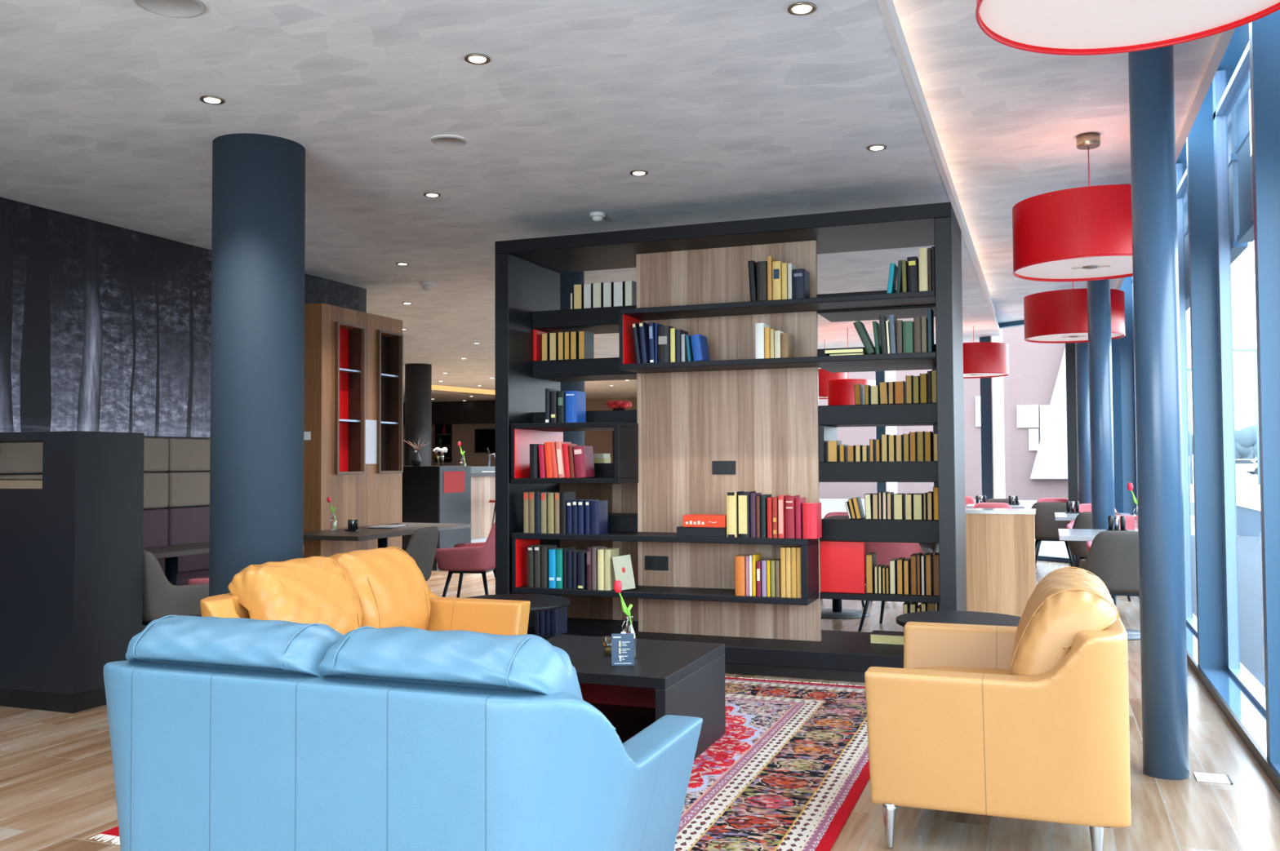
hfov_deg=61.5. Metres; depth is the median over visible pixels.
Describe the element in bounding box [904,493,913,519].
book
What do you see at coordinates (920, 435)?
book
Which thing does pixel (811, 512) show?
book
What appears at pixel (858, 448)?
book
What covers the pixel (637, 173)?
recessed light
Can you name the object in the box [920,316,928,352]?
book
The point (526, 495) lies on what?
book
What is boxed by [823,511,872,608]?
dining chair
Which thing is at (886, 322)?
book
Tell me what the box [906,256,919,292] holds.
book
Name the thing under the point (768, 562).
book
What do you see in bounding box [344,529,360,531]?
tray
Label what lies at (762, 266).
book
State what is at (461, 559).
dining chair
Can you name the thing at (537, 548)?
book
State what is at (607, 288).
book
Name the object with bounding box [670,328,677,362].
book
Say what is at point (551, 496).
book
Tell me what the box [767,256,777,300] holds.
book
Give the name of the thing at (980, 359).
pendant lamp
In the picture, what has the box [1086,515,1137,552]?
dining chair
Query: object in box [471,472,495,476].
countertop
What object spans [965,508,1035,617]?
base cabinet
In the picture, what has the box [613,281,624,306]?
book
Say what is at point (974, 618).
side table
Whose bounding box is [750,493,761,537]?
book
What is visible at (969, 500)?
dining chair
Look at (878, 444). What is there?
book
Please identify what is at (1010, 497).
condiment caddy
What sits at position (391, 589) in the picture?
cushion
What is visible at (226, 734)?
sofa
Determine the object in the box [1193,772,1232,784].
floor outlet
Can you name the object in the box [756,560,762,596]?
book
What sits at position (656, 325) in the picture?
book
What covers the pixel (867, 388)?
book
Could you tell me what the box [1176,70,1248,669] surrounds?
window
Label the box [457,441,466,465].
tulip vase
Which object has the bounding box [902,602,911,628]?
book
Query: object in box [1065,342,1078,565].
wall pier
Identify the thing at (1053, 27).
pendant lamp
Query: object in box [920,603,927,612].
book
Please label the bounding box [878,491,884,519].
book
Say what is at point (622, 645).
menu card
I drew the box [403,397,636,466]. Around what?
wall
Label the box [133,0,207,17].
ceiling speaker
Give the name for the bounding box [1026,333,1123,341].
diffuser
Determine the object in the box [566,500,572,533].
book
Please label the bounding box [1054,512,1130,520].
dining table
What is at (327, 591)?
cushion
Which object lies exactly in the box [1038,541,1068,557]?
ground
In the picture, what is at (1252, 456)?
tree
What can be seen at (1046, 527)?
dining chair
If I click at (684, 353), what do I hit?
book
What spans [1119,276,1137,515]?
window
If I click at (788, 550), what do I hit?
book
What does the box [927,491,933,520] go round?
book
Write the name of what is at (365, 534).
dining table
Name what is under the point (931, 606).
book
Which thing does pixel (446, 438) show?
bar shelf
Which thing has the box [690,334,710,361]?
book
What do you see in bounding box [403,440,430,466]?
vase
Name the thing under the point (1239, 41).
sky
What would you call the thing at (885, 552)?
dining chair
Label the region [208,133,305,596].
round column
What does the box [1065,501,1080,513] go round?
condiment caddy
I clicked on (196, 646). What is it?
cushion
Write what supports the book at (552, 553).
in the bookcase at (766, 416)
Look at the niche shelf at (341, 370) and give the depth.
9.39 m
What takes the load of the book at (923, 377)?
on the bookcase at (766, 416)
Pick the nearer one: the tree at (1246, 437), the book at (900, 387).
the book at (900, 387)
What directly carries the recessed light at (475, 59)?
in the ceiling at (732, 110)
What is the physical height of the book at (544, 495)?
0.264 m
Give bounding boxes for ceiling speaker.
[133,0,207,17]
[430,134,467,146]
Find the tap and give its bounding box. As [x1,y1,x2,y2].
[486,448,495,466]
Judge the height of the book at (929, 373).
0.199 m
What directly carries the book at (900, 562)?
on the bookcase at (766, 416)
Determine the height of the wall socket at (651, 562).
0.094 m
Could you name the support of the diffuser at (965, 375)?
attached to the pendant lamp at (980, 359)
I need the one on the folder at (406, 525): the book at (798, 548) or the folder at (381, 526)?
the folder at (381, 526)
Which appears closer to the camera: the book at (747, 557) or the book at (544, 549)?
the book at (747, 557)
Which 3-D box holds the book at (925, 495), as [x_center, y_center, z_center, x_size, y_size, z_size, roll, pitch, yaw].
[1.760,0.497,6.615,0.014,0.163,0.162,-1,-2,21]
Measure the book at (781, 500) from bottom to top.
0.256 m
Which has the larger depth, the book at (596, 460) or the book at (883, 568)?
the book at (596, 460)
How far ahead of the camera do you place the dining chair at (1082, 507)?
11.66 m
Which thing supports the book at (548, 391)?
on the bookcase at (766, 416)
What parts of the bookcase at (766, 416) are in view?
panel, red panel, red panel, shelf, shelf, shelf, panel, shelf, shelf, panel, panel, panel, red panel, shelf, shelf, shelf, shelf, shelf, shelf, panel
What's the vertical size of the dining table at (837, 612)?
0.750 m
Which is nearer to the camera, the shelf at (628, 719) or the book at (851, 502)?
the shelf at (628, 719)
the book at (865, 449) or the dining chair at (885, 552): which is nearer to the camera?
the book at (865, 449)
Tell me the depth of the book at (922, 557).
6.54 m
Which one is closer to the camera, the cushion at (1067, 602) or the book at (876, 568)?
the cushion at (1067, 602)
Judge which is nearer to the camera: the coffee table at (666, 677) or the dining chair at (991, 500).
the coffee table at (666, 677)
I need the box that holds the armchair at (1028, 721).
[864,567,1131,850]
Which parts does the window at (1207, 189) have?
screen rail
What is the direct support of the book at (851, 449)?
on the bookcase at (766, 416)
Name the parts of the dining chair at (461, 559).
leg, leg, seat, leg frame, leg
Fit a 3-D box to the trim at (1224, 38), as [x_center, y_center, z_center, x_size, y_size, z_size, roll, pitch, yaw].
[2.859,-1.677,5.550,0.045,0.110,16.100,-1,-2,21]
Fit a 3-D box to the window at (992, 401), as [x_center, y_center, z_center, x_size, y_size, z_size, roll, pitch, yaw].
[3.401,0.272,16.520,0.220,3.120,9.000,1,-2,-33]
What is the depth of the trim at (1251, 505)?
20.53 m
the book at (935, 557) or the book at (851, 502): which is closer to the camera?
the book at (935, 557)
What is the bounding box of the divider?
[0,431,144,713]
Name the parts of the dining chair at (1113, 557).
seat, leg frame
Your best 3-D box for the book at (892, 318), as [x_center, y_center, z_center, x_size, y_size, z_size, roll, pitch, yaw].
[1.500,-0.531,6.353,0.038,0.230,0.160,-1,-2,21]
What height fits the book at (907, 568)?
0.208 m
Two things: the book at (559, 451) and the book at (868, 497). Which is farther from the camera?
the book at (559, 451)
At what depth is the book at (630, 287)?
7.27 m
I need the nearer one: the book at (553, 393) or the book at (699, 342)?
the book at (699, 342)
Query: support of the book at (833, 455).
on the bookcase at (766, 416)
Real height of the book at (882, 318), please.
0.230 m
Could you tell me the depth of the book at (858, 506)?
6.69 m
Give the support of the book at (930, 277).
on the bookcase at (766, 416)
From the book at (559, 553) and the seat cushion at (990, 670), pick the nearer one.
the seat cushion at (990, 670)
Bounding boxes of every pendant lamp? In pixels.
[818,368,847,399]
[827,328,868,405]
[963,326,1008,378]
[975,0,1279,55]
[1012,132,1133,281]
[1023,281,1125,343]
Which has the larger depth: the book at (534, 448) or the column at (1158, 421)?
the book at (534, 448)
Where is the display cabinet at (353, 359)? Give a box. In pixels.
[303,302,403,558]
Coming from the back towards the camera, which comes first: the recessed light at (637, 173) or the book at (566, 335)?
the book at (566, 335)
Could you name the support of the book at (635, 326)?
in the bookcase at (766, 416)
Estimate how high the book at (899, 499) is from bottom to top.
0.157 m
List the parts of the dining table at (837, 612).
plate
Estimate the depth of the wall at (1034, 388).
32.08 m
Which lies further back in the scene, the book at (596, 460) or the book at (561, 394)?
the book at (596, 460)
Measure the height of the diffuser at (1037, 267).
0.004 m
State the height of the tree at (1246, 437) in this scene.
4.990 m
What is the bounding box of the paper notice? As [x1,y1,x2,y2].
[365,419,377,464]
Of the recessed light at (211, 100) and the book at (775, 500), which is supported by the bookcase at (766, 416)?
the book at (775, 500)
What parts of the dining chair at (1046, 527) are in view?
leg, seat, leg frame, leg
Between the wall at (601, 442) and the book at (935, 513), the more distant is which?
the wall at (601, 442)
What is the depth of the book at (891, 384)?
6.63 m
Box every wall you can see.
[0,435,209,510]
[358,287,366,312]
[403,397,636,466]
[818,325,1067,500]
[1111,338,1123,513]
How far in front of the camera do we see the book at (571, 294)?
7.41 m
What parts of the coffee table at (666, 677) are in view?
panel, panel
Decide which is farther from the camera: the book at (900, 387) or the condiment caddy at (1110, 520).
the condiment caddy at (1110, 520)
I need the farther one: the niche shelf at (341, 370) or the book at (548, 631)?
the niche shelf at (341, 370)
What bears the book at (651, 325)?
in the bookcase at (766, 416)
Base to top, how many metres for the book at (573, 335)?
0.197 m
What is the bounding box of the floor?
[0,560,1279,850]
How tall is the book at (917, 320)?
0.209 m
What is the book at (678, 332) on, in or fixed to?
in the bookcase at (766, 416)
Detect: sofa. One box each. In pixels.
[103,615,702,850]
[200,546,530,635]
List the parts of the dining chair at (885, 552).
leg, leg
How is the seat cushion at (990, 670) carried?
on the armchair at (1028, 721)
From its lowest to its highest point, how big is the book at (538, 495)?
0.269 m
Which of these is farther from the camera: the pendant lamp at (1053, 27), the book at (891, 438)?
the book at (891, 438)
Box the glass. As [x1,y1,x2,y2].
[602,637,611,656]
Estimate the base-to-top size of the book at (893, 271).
0.180 m
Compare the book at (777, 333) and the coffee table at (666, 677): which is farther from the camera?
the book at (777, 333)
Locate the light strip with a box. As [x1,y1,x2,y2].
[431,385,495,395]
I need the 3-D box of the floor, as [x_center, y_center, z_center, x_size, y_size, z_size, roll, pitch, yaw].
[-6.163,1.974,16.206,25.000,0.200,29.900,-1,-2,21]
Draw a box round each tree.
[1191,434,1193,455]
[1234,429,1253,459]
[1235,425,1257,458]
[1238,449,1255,459]
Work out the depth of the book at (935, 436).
6.53 m
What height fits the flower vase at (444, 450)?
0.233 m
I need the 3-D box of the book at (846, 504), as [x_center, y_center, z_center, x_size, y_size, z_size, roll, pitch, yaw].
[1.325,0.531,6.777,0.041,0.110,0.162,-1,-2,21]
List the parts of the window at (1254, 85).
screen rail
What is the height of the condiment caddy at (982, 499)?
0.120 m
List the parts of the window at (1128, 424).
frame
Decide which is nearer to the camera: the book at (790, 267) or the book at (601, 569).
the book at (790, 267)
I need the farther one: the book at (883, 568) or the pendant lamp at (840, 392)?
the pendant lamp at (840, 392)
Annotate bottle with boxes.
[438,436,441,445]
[442,424,445,434]
[625,615,636,658]
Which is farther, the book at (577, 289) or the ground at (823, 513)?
the ground at (823, 513)
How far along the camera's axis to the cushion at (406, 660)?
2.57 m
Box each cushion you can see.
[125,615,343,677]
[227,556,362,635]
[318,626,582,699]
[330,547,431,630]
[911,666,1009,675]
[1009,568,1117,676]
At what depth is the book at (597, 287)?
7.35 m
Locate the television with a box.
[475,429,495,453]
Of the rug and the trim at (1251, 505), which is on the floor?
the rug
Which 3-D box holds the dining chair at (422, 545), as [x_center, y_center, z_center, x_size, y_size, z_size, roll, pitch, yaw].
[-1.834,1.176,8.139,0.554,0.819,0.584,-1,-2,14]
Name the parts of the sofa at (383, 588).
frame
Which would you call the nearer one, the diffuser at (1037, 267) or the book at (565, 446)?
the diffuser at (1037, 267)
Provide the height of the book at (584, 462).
0.209 m
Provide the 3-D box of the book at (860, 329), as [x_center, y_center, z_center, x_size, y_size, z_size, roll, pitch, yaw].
[1.344,-0.517,6.409,0.121,0.207,0.160,-1,-2,21]
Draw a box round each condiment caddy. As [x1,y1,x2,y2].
[344,520,360,531]
[974,495,986,505]
[1008,496,1019,505]
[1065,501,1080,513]
[1106,515,1128,531]
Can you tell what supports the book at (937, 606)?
on the bookcase at (766, 416)
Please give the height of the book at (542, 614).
0.218 m
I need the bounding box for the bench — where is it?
[0,437,209,631]
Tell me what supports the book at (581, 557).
in the bookcase at (766, 416)
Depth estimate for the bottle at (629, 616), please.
4.76 m
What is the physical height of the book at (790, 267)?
0.220 m
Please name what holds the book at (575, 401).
on the bookcase at (766, 416)
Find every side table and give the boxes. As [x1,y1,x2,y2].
[466,594,569,612]
[896,611,1020,627]
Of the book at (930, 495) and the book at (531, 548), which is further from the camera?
the book at (531, 548)
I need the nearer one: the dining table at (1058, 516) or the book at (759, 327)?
the book at (759, 327)
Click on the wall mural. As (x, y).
(104, 327)
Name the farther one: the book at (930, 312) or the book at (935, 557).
the book at (935, 557)
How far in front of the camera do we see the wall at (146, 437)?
7.88 m
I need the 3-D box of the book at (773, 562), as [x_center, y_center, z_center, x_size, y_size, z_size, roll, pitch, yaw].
[0.828,0.928,6.559,0.024,0.218,0.156,-1,-2,21]
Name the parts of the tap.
spout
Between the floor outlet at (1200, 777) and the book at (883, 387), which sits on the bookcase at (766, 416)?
the book at (883, 387)
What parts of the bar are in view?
kick panel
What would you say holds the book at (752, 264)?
on the bookcase at (766, 416)
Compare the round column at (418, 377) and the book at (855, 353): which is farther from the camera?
the round column at (418, 377)
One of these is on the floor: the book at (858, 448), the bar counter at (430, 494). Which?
the bar counter at (430, 494)
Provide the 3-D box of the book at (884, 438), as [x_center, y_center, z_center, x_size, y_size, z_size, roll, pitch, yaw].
[1.536,0.141,6.712,0.036,0.171,0.166,-1,-2,21]
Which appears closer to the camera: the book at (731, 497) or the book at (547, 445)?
the book at (731, 497)
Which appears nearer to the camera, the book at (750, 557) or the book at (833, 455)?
the book at (750, 557)
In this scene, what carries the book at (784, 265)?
on the bookcase at (766, 416)
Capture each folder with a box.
[367,524,405,528]
[367,524,408,528]
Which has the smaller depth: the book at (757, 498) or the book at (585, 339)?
the book at (757, 498)
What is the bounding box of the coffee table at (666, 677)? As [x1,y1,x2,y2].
[546,635,725,759]
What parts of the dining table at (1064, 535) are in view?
plate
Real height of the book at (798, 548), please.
0.300 m
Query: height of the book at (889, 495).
0.165 m
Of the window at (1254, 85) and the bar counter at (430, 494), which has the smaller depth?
the window at (1254, 85)
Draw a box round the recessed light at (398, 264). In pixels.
[395,262,408,265]
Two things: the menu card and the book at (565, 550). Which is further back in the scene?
the book at (565, 550)
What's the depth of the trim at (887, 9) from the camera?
5.24 m
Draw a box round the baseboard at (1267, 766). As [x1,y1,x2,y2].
[1186,650,1279,794]
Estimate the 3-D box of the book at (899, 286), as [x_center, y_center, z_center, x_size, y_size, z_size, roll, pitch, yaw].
[1.538,-0.866,6.348,0.035,0.192,0.155,-1,-2,21]
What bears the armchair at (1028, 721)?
on the floor
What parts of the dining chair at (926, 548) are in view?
seat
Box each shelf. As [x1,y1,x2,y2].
[339,368,360,373]
[339,419,359,422]
[381,373,398,377]
[381,422,398,424]
[431,424,451,462]
[588,702,655,743]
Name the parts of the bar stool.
leg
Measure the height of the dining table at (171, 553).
0.750 m
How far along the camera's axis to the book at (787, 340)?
6.51 m
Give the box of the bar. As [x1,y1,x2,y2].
[471,466,495,542]
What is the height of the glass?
0.080 m
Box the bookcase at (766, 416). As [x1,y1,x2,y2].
[494,202,967,682]
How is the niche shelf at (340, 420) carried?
attached to the display cabinet at (353, 359)
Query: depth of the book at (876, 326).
6.32 m
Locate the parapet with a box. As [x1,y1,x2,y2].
[1236,506,1261,537]
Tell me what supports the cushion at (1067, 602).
on the armchair at (1028, 721)
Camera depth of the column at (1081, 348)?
11.96 m
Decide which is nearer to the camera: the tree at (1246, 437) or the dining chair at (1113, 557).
the dining chair at (1113, 557)
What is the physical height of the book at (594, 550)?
0.269 m
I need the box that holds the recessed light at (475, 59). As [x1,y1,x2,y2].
[464,53,490,64]
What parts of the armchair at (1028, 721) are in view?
leg, leg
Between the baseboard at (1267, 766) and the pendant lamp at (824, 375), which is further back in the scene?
the pendant lamp at (824, 375)
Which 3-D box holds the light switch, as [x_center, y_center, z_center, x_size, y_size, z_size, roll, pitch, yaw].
[-2.771,0.086,8.942,0.070,0.070,0.014,-1,-2,21]
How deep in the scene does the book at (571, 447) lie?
6.98 m
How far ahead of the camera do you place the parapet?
20.40 m
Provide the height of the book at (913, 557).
0.240 m
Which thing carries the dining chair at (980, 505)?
on the floor
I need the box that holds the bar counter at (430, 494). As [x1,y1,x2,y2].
[402,466,471,570]
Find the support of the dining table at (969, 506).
on the floor
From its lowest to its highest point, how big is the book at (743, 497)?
0.278 m
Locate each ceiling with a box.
[0,0,1000,403]
[892,0,1218,323]
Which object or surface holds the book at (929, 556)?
on the bookcase at (766, 416)
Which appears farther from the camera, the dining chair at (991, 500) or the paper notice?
the dining chair at (991, 500)
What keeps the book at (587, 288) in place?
on the bookcase at (766, 416)
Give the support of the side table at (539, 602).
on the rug
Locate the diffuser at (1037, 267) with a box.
[1015,255,1133,279]
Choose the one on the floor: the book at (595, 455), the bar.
the bar
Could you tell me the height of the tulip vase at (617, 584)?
0.342 m
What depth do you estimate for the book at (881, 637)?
6.59 m
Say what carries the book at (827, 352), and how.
on the book at (855, 353)
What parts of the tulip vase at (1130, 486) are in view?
tulip flower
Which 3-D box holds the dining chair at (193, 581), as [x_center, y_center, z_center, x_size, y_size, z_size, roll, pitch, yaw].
[-2.489,1.138,6.908,0.554,0.819,0.584,-1,-2,21]
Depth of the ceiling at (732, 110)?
5.24 m
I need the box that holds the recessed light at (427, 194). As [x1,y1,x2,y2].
[423,192,440,197]
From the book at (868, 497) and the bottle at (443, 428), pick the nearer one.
the book at (868, 497)
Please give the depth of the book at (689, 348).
6.72 m
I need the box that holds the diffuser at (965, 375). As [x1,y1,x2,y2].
[963,373,1006,377]
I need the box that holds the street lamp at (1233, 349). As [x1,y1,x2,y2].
[1232,348,1260,484]
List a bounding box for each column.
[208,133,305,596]
[404,364,431,466]
[560,271,584,445]
[1075,342,1091,559]
[1087,279,1116,607]
[1128,44,1189,780]
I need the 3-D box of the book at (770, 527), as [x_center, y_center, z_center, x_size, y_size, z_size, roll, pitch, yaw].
[0.809,0.561,6.578,0.028,0.243,0.158,-1,-2,21]
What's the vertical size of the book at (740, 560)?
0.240 m
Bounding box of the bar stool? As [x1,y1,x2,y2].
[488,500,495,527]
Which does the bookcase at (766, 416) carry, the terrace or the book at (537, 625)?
the book at (537, 625)
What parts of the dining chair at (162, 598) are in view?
leg frame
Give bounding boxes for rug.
[88,676,870,850]
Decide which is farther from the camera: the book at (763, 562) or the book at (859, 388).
the book at (859, 388)
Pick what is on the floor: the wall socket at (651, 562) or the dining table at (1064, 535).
the dining table at (1064, 535)
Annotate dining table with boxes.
[142,542,208,586]
[303,522,471,548]
[821,599,870,619]
[965,504,1025,508]
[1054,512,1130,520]
[1057,528,1140,640]
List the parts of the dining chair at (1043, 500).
leg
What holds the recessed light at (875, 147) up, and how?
in the ceiling at (732, 110)
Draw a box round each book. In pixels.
[523,492,528,533]
[528,492,535,533]
[528,544,542,587]
[529,444,544,478]
[534,544,550,587]
[534,611,540,635]
[535,491,550,533]
[537,444,546,478]
[539,611,545,635]
[541,333,549,360]
[541,492,553,533]
[541,545,556,588]
[544,442,553,478]
[545,388,559,423]
[545,610,551,635]
[547,492,559,533]
[548,547,559,588]
[549,332,557,360]
[550,441,558,478]
[550,606,567,635]
[551,391,557,422]
[555,441,571,478]
[555,493,559,533]
[555,547,566,588]
[557,332,564,359]
[557,391,565,422]
[560,491,575,533]
[562,444,577,478]
[563,546,575,588]
[564,331,570,359]
[564,391,586,422]
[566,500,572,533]
[566,549,581,589]
[568,445,582,478]
[569,293,573,309]
[569,331,577,359]
[572,499,583,533]
[572,549,585,589]
[573,284,582,309]
[573,445,595,478]
[577,330,594,359]
[577,499,592,534]
[577,551,586,589]
[582,283,592,308]
[585,499,598,534]
[586,546,595,590]
[590,500,608,534]
[591,546,604,590]
[592,282,602,307]
[593,453,610,458]
[593,458,611,463]
[597,547,612,590]
[602,282,613,307]
[604,547,618,591]
[612,554,635,591]
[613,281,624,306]
[624,280,636,306]
[632,323,642,364]
[639,322,649,363]
[648,322,655,363]
[654,323,662,363]
[657,325,676,363]
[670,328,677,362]
[675,329,688,362]
[676,526,726,537]
[680,334,688,361]
[682,514,726,528]
[685,335,693,361]
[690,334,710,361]
[726,491,737,537]
[734,554,751,595]
[737,491,755,537]
[745,554,752,595]
[747,260,756,301]
[749,553,755,596]
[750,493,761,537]
[751,553,761,596]
[755,323,769,359]
[755,496,760,537]
[756,261,767,301]
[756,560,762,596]
[760,494,771,537]
[761,558,772,596]
[764,327,773,358]
[766,558,773,596]
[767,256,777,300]
[767,497,774,537]
[769,329,775,358]
[770,558,778,597]
[772,261,782,300]
[772,497,777,537]
[774,330,783,358]
[775,559,780,597]
[777,494,789,538]
[780,546,789,597]
[781,262,787,299]
[781,333,793,358]
[784,495,799,538]
[785,546,795,598]
[787,263,796,299]
[791,546,799,598]
[792,268,809,298]
[795,497,805,538]
[796,546,801,598]
[802,502,822,538]
[824,348,866,355]
[827,440,841,462]
[829,352,865,355]
[839,444,848,462]
[844,501,852,519]
[847,445,855,462]
[848,498,856,519]
[852,497,865,519]
[853,320,875,354]
[853,383,864,404]
[855,444,862,462]
[862,445,869,462]
[864,384,870,404]
[864,493,872,519]
[865,552,876,593]
[869,439,875,462]
[870,385,879,404]
[870,630,903,645]
[871,493,879,519]
[872,321,881,354]
[874,564,880,594]
[875,439,881,462]
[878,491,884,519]
[878,564,884,594]
[879,315,888,354]
[879,382,888,404]
[880,434,888,462]
[882,491,889,519]
[882,565,888,594]
[885,320,890,353]
[885,565,889,594]
[886,492,893,519]
[887,262,897,293]
[888,315,897,353]
[888,381,894,404]
[888,435,896,462]
[888,558,897,595]
[893,493,905,519]
[894,381,906,404]
[895,435,903,462]
[896,260,902,293]
[896,320,902,353]
[896,557,905,595]
[902,259,907,292]
[902,320,914,353]
[902,433,910,462]
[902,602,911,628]
[903,558,911,595]
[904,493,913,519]
[905,375,913,404]
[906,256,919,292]
[909,431,917,462]
[909,602,918,613]
[910,553,918,595]
[912,375,919,403]
[912,493,923,520]
[913,316,921,352]
[916,431,924,462]
[916,552,922,595]
[916,604,920,612]
[918,248,928,291]
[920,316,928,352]
[920,373,928,403]
[920,553,926,595]
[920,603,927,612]
[923,493,927,520]
[924,431,933,462]
[924,552,933,595]
[927,307,933,351]
[927,370,931,403]
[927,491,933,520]
[927,603,935,611]
[928,248,932,290]
[931,246,935,291]
[931,369,937,403]
[933,433,937,462]
[933,486,938,520]
[933,552,939,595]
[934,603,939,611]
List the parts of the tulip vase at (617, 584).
tulip flower, stem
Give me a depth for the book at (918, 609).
6.54 m
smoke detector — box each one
[419,280,435,290]
[589,211,604,222]
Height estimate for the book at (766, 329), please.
0.191 m
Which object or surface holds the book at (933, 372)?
on the bookcase at (766, 416)
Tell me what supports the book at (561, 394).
on the bookcase at (766, 416)
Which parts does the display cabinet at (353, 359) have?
niche frame, niche frame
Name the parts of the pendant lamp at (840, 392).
lamp shade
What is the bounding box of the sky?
[1176,22,1248,164]
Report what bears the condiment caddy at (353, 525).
on the dining table at (365, 534)
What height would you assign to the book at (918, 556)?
0.247 m
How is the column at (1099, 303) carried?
on the floor
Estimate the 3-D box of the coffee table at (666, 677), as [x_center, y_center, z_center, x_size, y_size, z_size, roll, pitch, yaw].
[-0.149,1.245,4.859,0.862,0.422,0.860,-1,-2,21]
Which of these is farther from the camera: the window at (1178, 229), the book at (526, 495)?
the window at (1178, 229)
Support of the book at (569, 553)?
in the bookcase at (766, 416)
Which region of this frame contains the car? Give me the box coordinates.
[1235,459,1257,475]
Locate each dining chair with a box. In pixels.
[142,550,208,625]
[187,577,208,585]
[404,526,438,581]
[435,522,495,598]
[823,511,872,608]
[857,542,934,631]
[918,542,938,553]
[964,496,975,506]
[973,502,1011,508]
[986,498,1020,504]
[1031,502,1074,568]
[1035,497,1075,566]
[1066,503,1116,568]
[1066,511,1130,601]
[1079,531,1139,596]
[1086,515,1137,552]
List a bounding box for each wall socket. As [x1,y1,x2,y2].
[644,555,668,570]
[711,461,735,474]
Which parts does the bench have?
panel, panel, panel, panel, panel, panel, panel, panel, seat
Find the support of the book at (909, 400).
on the bookcase at (766, 416)
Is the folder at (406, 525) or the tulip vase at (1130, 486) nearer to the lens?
the tulip vase at (1130, 486)
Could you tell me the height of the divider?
1.475 m
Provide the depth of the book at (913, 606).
6.55 m
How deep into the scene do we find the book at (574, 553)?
6.95 m
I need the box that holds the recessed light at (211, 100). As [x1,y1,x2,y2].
[200,95,224,104]
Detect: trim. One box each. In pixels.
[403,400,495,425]
[876,0,995,316]
[1114,27,1235,289]
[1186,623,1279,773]
[1235,499,1260,511]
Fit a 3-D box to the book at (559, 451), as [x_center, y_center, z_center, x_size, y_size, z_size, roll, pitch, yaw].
[-0.495,0.227,7.079,0.066,0.237,0.165,-1,-2,21]
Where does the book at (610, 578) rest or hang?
in the bookcase at (766, 416)
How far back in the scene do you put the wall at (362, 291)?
10.14 m
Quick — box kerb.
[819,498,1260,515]
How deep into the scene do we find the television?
29.29 m
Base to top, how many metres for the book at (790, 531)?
0.255 m
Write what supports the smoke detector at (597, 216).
attached to the ceiling at (732, 110)
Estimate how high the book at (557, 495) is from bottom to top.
0.265 m
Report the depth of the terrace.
9.31 m
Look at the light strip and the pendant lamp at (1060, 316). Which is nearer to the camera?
the pendant lamp at (1060, 316)
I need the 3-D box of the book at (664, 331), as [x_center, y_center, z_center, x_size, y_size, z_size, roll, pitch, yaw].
[0.172,-0.509,6.845,0.081,0.232,0.168,-1,-2,21]
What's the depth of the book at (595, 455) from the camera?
7.32 m
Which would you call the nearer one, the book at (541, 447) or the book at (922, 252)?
the book at (922, 252)
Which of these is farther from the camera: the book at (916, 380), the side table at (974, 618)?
the book at (916, 380)
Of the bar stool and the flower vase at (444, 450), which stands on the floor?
the bar stool
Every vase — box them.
[327,497,337,531]
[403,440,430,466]
[433,447,447,464]
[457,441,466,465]
[613,580,636,658]
[1127,483,1137,517]
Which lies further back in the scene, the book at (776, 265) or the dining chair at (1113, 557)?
the dining chair at (1113, 557)
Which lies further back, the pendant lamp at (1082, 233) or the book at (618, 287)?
the book at (618, 287)
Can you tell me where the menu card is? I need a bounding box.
[611,633,634,666]
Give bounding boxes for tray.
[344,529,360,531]
[1065,511,1080,513]
[1106,529,1128,531]
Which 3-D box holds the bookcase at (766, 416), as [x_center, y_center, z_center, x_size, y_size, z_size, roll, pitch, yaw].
[0.556,0.143,7.010,2.937,2.775,0.824,-1,-2,21]
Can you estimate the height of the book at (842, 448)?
0.110 m
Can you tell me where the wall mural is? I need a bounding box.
[0,196,358,437]
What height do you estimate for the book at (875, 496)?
0.156 m
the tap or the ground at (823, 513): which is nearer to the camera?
the tap
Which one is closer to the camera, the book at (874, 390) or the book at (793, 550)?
the book at (793, 550)
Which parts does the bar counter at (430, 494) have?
panel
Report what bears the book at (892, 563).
on the bookcase at (766, 416)
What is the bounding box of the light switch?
[303,431,311,439]
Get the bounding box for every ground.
[821,511,865,519]
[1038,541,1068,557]
[1192,466,1260,536]
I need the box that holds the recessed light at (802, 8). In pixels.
[787,1,816,15]
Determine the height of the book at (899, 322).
0.195 m
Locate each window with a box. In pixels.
[875,320,1069,563]
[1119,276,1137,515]
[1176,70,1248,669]
[1176,164,1187,617]
[1213,9,1279,764]
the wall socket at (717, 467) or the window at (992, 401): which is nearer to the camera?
the wall socket at (717, 467)
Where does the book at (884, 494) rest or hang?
on the bookcase at (766, 416)
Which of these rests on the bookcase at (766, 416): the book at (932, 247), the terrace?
the book at (932, 247)
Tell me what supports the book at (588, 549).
in the bookcase at (766, 416)
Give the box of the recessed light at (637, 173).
[630,169,648,176]
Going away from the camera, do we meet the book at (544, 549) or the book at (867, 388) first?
the book at (867, 388)
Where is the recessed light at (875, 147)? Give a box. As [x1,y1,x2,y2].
[866,144,886,151]
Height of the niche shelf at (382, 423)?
0.016 m
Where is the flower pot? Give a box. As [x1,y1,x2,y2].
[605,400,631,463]
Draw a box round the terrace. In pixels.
[1194,535,1265,688]
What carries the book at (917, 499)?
on the bookcase at (766, 416)
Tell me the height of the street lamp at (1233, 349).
7.819 m
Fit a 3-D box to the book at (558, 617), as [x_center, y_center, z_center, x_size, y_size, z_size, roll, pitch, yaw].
[-0.534,1.258,7.062,0.046,0.221,0.165,-1,-2,21]

